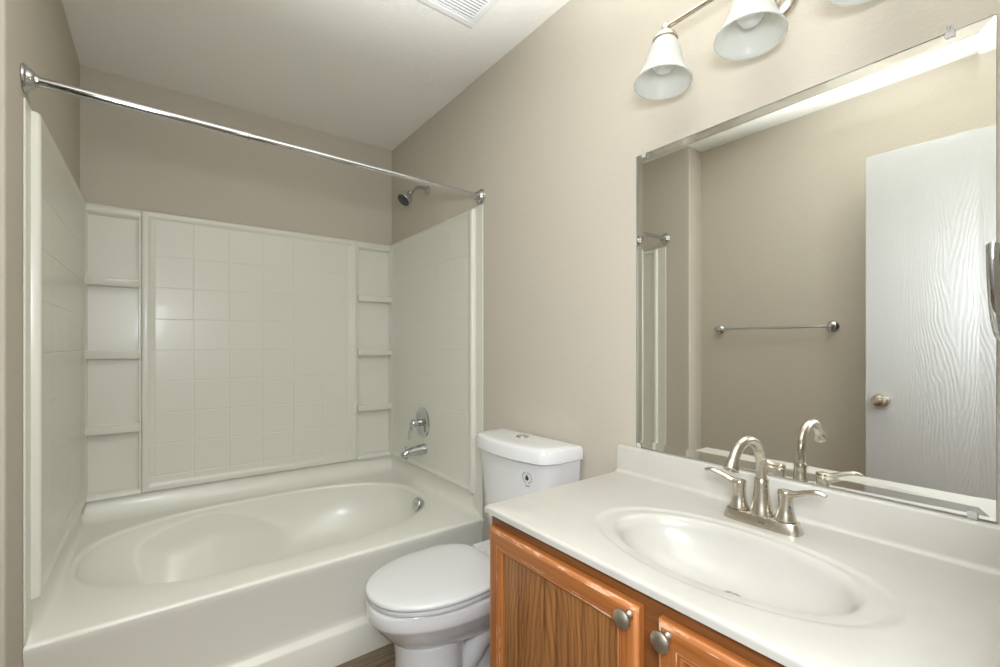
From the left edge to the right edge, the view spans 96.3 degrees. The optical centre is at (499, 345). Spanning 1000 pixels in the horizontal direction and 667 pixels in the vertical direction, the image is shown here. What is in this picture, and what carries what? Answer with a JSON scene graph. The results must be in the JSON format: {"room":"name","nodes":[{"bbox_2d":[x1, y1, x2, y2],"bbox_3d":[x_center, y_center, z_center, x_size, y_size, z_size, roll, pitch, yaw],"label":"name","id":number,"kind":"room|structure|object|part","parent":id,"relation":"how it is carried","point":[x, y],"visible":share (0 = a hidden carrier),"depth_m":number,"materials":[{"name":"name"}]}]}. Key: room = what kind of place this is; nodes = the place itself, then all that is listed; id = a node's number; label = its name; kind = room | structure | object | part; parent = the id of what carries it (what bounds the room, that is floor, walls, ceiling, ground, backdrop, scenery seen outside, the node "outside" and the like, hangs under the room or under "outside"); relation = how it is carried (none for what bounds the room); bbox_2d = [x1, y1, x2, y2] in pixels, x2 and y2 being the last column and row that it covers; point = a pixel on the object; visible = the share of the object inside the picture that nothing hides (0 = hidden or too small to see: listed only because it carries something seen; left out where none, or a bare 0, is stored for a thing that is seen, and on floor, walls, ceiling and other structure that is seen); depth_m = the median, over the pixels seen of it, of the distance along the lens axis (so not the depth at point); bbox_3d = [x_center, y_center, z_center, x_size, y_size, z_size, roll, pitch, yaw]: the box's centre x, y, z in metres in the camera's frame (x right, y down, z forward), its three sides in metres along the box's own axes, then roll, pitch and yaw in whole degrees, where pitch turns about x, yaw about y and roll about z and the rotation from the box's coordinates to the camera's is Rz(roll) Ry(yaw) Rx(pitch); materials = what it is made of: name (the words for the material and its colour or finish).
{"room":"bathroom","nodes":[
{"label":"bathroom","id":0,"kind":"room"},
{"bbox_2d":[0,0,79,666],"bbox_3d":[-1.192,-0.036,0.855,0.268,2.525,2.826,0,0,-37],"label":"wall","id":1,"kind":"structure","parent":0,"point":[36,34],"depth_m":1.16,"materials":[{"name":"beige paint"}]},
{"bbox_2d":[20,63,484,204],"bbox_3d":[-0.693,-0.722,1.682,1.525,0.089,0.075,0,0,-38],"label":"shower curtain rod","id":2,"kind":"object","parent":1,"relation":"attached to","point":[29,81],"visible":1,"depth_m":1.46,"materials":[{"name":"silver metal"}]},
{"bbox_2d":[80,64,391,492],"bbox_3d":[-1.465,-0.036,2.495,1.774,2.525,0.120,0,0,-37],"label":"wall","id":3,"kind":"structure","parent":0,"point":[129,159],"depth_m":2.40,"materials":[{"name":"beige paint"}]},
{"bbox_2d":[61,0,568,150],"bbox_3d":[-0.342,-1.338,0.596,2.573,0.080,4.564,0,0,-37],"label":"ceiling","id":4,"kind":"structure","parent":0,"point":[371,72],"depth_m":1.98,"materials":[{"name":"white paint"}]},
{"bbox_2d":[419,0,497,27],"bbox_3d":[-0.144,-1.292,1.602,0.302,0.012,0.300,0,0,-37],"label":"ceiling vent","id":5,"kind":"object","parent":4,"relation":"in","point":[468,12],"visible":1,"depth_m":1.71,"materials":[{"name":"white paint"}]},
{"bbox_2d":[336,643,394,666],"bbox_3d":[-0.342,1.266,0.596,2.573,0.080,4.564,0,0,-37],"label":"floor","id":6,"kind":"structure","parent":0,"point":[384,656],"depth_m":1.75,"materials":[{"name":"brown wood"}]},
{"bbox_2d":[23,455,483,666],"bbox_3d":[-1.005,0.975,2.095,1.522,0.503,1.065,0,0,-37],"label":"bathtub","id":7,"kind":"object","parent":6,"relation":"on","point":[272,569],"visible":0.94,"depth_m":1.81,"materials":[{"name":"white plastic"}]},
{"bbox_2d":[23,97,482,645],"bbox_3d":[-1.007,0.070,2.097,1.523,1.488,1.064,0,0,-37],"label":"tub surround","id":8,"kind":"object","parent":7,"relation":"on","point":[162,351],"visible":1,"depth_m":2.28,"materials":[{"name":"white plastic"}]},
{"bbox_3d":[-1.613,0.026,1.660,0.023,1.385,0.978,0,0,-37],"label":"panel","id":9,"kind":"part","parent":8,"relation":"part of","materials":[{"name":"white plastic"}]},
{"bbox_2d":[85,423,140,435],"bbox_3d":[-1.819,0.393,2.105,0.201,0.040,0.053,0,0,-37],"label":"shelf","id":10,"kind":"object","parent":8,"relation":"attached to","point":[91,429],"depth_m":2.10,"materials":[{"name":"white plastic"}]},
{"bbox_2d":[85,351,140,359],"bbox_3d":[-1.819,0.043,2.105,0.201,0.040,0.053,0,0,-37],"label":"shelf","id":11,"kind":"object","parent":8,"relation":"attached to","point":[89,355],"depth_m":2.09,"materials":[{"name":"white plastic"}]},
{"bbox_2d":[85,276,140,288],"bbox_3d":[-1.819,-0.299,2.105,0.201,0.040,0.053,0,0,-37],"label":"shelf","id":12,"kind":"object","parent":8,"relation":"attached to","point":[91,282],"depth_m":2.10,"materials":[{"name":"white plastic"}]},
{"bbox_3d":[-1.324,0.028,2.499,1.064,1.381,0.029,0,0,-37],"label":"panel","id":13,"kind":"part","parent":8,"relation":"part of","materials":[{"name":"white plastic"}]},
{"bbox_2d":[357,403,391,411],"bbox_3d":[-0.802,0.393,2.873,0.223,0.040,0.053,0,0,-37],"label":"shelf","id":14,"kind":"object","parent":8,"relation":"attached to","point":[361,407],"depth_m":2.86,"materials":[{"name":"white plastic"}]},
{"bbox_2d":[357,349,391,355],"bbox_3d":[-0.802,0.043,2.873,0.223,0.040,0.053,0,0,-37],"label":"shelf","id":15,"kind":"object","parent":8,"relation":"attached to","point":[360,352],"depth_m":2.85,"materials":[{"name":"white plastic"}]},
{"bbox_2d":[357,295,391,303],"bbox_3d":[-0.802,-0.299,2.873,0.223,0.040,0.053,0,0,-37],"label":"shelf","id":16,"kind":"object","parent":8,"relation":"attached to","point":[361,299],"depth_m":2.86,"materials":[{"name":"white plastic"}]},
{"bbox_2d":[400,443,426,459],"bbox_3d":[-0.487,0.595,2.521,0.151,0.075,0.057,0,0,-37],"label":"tub spout","id":17,"kind":"object","parent":8,"relation":"attached to","point":[421,449],"visible":1,"depth_m":2.50,"materials":[{"name":"silver metal"}]},
{"bbox_2d":[408,407,429,438],"bbox_3d":[-0.480,0.443,2.564,0.088,0.178,0.176,0,0,-37],"label":"shower valve","id":18,"kind":"object","parent":8,"relation":"attached to","point":[421,421],"visible":1,"depth_m":2.55,"materials":[{"name":"silver metal"}]},
{"bbox_3d":[-0.488,0.476,2.562,0.072,0.113,0.052,0,0,-37],"label":"lever handle","id":19,"kind":"part","parent":18,"relation":"part of","materials":[{"name":"silver metal"}]},
{"bbox_3d":[-0.421,0.026,2.561,0.023,1.385,0.978,0,0,-37],"label":"panel","id":20,"kind":"part","parent":8,"relation":"part of","materials":[{"name":"white plastic"}]},
{"bbox_3d":[-0.447,0.861,2.438,0.050,0.070,0.072,0,0,-37],"label":"overflow plate","id":21,"kind":"part","parent":7,"relation":"part of","materials":[{"name":"silver metal"}]},
{"bbox_2d":[365,428,582,666],"bbox_3d":[-0.118,0.788,1.589,0.699,0.876,0.461,0,0,-37],"label":"toilet","id":22,"kind":"object","parent":6,"relation":"on","point":[433,603],"visible":0.66,"depth_m":1.51,"materials":[{"name":"white ceramic"}]},
{"bbox_3d":[-0.227,0.783,1.533,0.458,0.022,0.378,0,0,-37],"label":"seat lid","id":23,"kind":"part","parent":22,"relation":"part of","materials":[{"name":"white plastic"}]},
{"bbox_3d":[-0.227,0.805,1.533,0.449,0.016,0.374,0,0,-37],"label":"seat","id":24,"kind":"part","parent":22,"relation":"part of","materials":[{"name":"white plastic"}]},
{"bbox_3d":[0.075,0.384,1.735,0.213,0.055,0.461,0,0,-37],"label":"tank lid","id":25,"kind":"part","parent":22,"relation":"part of","materials":[{"name":"white ceramic"}]},
{"bbox_3d":[0.081,0.606,1.739,0.184,0.390,0.452,0,0,-37],"label":"tank","id":26,"kind":"part","parent":22,"relation":"part of","materials":[{"name":"white ceramic"}]},
{"bbox_2d":[490,516,785,666],"bbox_3d":[0.456,0.828,0.937,0.584,0.797,0.938,0,0,-37],"label":"vanity cabinet","id":27,"kind":"object","parent":6,"relation":"on","point":[549,607],"visible":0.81,"depth_m":0.91,"materials":[{"name":"brown wood"}]},
{"bbox_3d":[0.117,0.784,0.972,0.007,0.543,0.345,0,0,-37],"label":"panel","id":28,"kind":"part","parent":27,"relation":"part of","materials":[{"name":"brown wood"}]},
{"bbox_3d":[0.113,0.784,0.969,0.020,0.648,0.450,0,0,-37],"label":"door","id":29,"kind":"part","parent":27,"relation":"part of","materials":[{"name":"brown wood"}]},
{"bbox_3d":[0.219,0.480,0.790,0.029,0.034,0.034,0,0,-37],"label":"knob","id":30,"kind":"part","parent":27,"relation":"part of","materials":[{"name":"silver metal"}]},
{"bbox_3d":[0.265,0.480,0.730,0.029,0.034,0.034,0,0,-37],"label":"knob","id":31,"kind":"part","parent":27,"relation":"part of","materials":[{"name":"silver metal"}]},
{"bbox_3d":[0.402,0.784,0.588,0.020,0.648,0.434,0,0,-37],"label":"door","id":32,"kind":"part","parent":27,"relation":"part of","materials":[{"name":"brown wood"}]},
{"bbox_2d":[485,444,999,666],"bbox_3d":[0.467,0.426,0.948,0.554,0.200,0.949,0,0,-37],"label":"countertop","id":33,"kind":"structure","parent":27,"relation":"on","point":[868,581],"depth_m":0.88,"materials":[{"name":"stone"}]},
{"bbox_2d":[705,435,827,536],"bbox_3d":[0.594,0.304,1.013,0.206,0.213,0.207,0,0,13],"label":"sink faucet","id":34,"kind":"object","parent":33,"relation":"on","point":[760,514],"visible":1,"depth_m":1.01,"materials":[{"name":"silver metal"}]},
{"bbox_3d":[0.548,0.321,1.100,0.086,0.035,0.026,0,0,43],"label":"lever","id":35,"kind":"part","parent":34,"relation":"part of","materials":[{"name":"silver metal"}]},
{"bbox_3d":[0.574,0.353,1.073,0.042,0.065,0.042,0,0,-37],"label":"handle","id":36,"kind":"part","parent":34,"relation":"part of","materials":[{"name":"silver metal"}]},
{"bbox_3d":[0.604,0.347,1.034,0.050,0.082,0.050,0,0,-37],"label":"spout","id":37,"kind":"part","parent":34,"relation":"part of","materials":[{"name":"silver metal"}]},
{"bbox_3d":[0.604,0.399,1.034,0.054,0.024,0.164,0,0,-37],"label":"plate","id":38,"kind":"part","parent":34,"relation":"part of","materials":[{"name":"silver metal"}]},
{"bbox_3d":[0.634,0.353,0.994,0.042,0.065,0.042,0,0,-37],"label":"handle","id":39,"kind":"part","parent":34,"relation":"part of","materials":[{"name":"silver metal"}]},
{"bbox_3d":[0.652,0.321,0.962,0.026,0.035,0.086,0,0,-28],"label":"lever","id":40,"kind":"part","parent":34,"relation":"part of","materials":[{"name":"silver metal"}]},
{"bbox_2d":[392,0,999,541],"bbox_3d":[0.143,-0.036,1.939,0.120,2.525,2.946,0,0,-37],"label":"wall","id":41,"kind":"structure","parent":0,"point":[553,133],"depth_m":1.63,"materials":[{"name":"beige paint"}]},
{"bbox_2d":[397,185,430,205],"bbox_3d":[-0.482,-0.853,2.512,0.187,0.149,0.081,0,0,-37],"label":"showerhead","id":42,"kind":"object","parent":41,"relation":"attached to","point":[404,197],"visible":0.98,"depth_m":2.48,"materials":[{"name":"grey metal"}]},
{"bbox_3d":[-0.460,-0.885,2.542,0.110,0.056,0.019,0,0,-37],"label":"shower arm","id":43,"kind":"part","parent":42,"relation":"part of","materials":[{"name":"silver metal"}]},
{"bbox_2d":[633,0,714,99],"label":"vanity light","id":44,"kind":"object","parent":41,"relation":"attached to","point":[665,74],"depth_m":1.22,"materials":[{"name":"white glass"}]},
{"bbox_3d":[0.444,-0.777,1.223,0.152,0.134,0.153,0,0,-37],"label":"lamp shade","id":45,"kind":"part","parent":44,"relation":"part of","materials":[{"name":"white glass"}]},
{"bbox_3d":[0.450,-0.799,1.227,0.060,0.101,0.060,0,0,-37],"label":"bulb","id":46,"kind":"part","parent":44,"relation":"part of","materials":[{"name":"white glass"}]},
{"bbox_2d":[713,0,798,59],"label":"vanity light","id":47,"kind":"object","parent":41,"relation":"attached to","point":[749,29],"depth_m":1.07,"materials":[{"name":"white glass"}]},
{"bbox_3d":[0.581,-0.777,1.042,0.152,0.134,0.153,0,0,-37],"label":"lamp shade","id":48,"kind":"part","parent":47,"relation":"part of","materials":[{"name":"white glass"}]},
{"bbox_3d":[0.586,-0.799,1.046,0.060,0.101,0.060,0,0,-37],"label":"bulb","id":49,"kind":"part","parent":47,"relation":"part of","materials":[{"name":"white glass"}]},
{"bbox_3d":[0.716,-0.777,0.864,0.152,0.134,0.153,0,0,-37],"label":"lamp shade","id":50,"kind":"part","parent":47,"relation":"part of","materials":[{"name":"white glass"}]},
{"bbox_2d":[636,14,996,521],"bbox_3d":[0.672,-0.145,1.128,0.013,0.948,0.778,0,0,-37],"label":"wall mirror","id":51,"kind":"object","parent":41,"relation":"attached to","point":[811,284],"visible":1,"depth_m":1.00,"materials":[{"name":"clear glass"}]},
{"bbox_3d":[0.351,-0.036,0.178,1.912,2.525,0.115,0,0,-37],"label":"wall","id":52,"kind":"structure","parent":0,"visible":0},
{"bbox_2d":[986,242,999,340],"bbox_3d":[0.631,-0.071,0.516,0.185,0.131,0.085,0,0,-37],"label":"towel ring","id":53,"kind":"object","parent":52,"relation":"attached to","point":[992,248],"visible":1,"depth_m":0.49,"materials":[{"name":"silver metal"}]}
]}

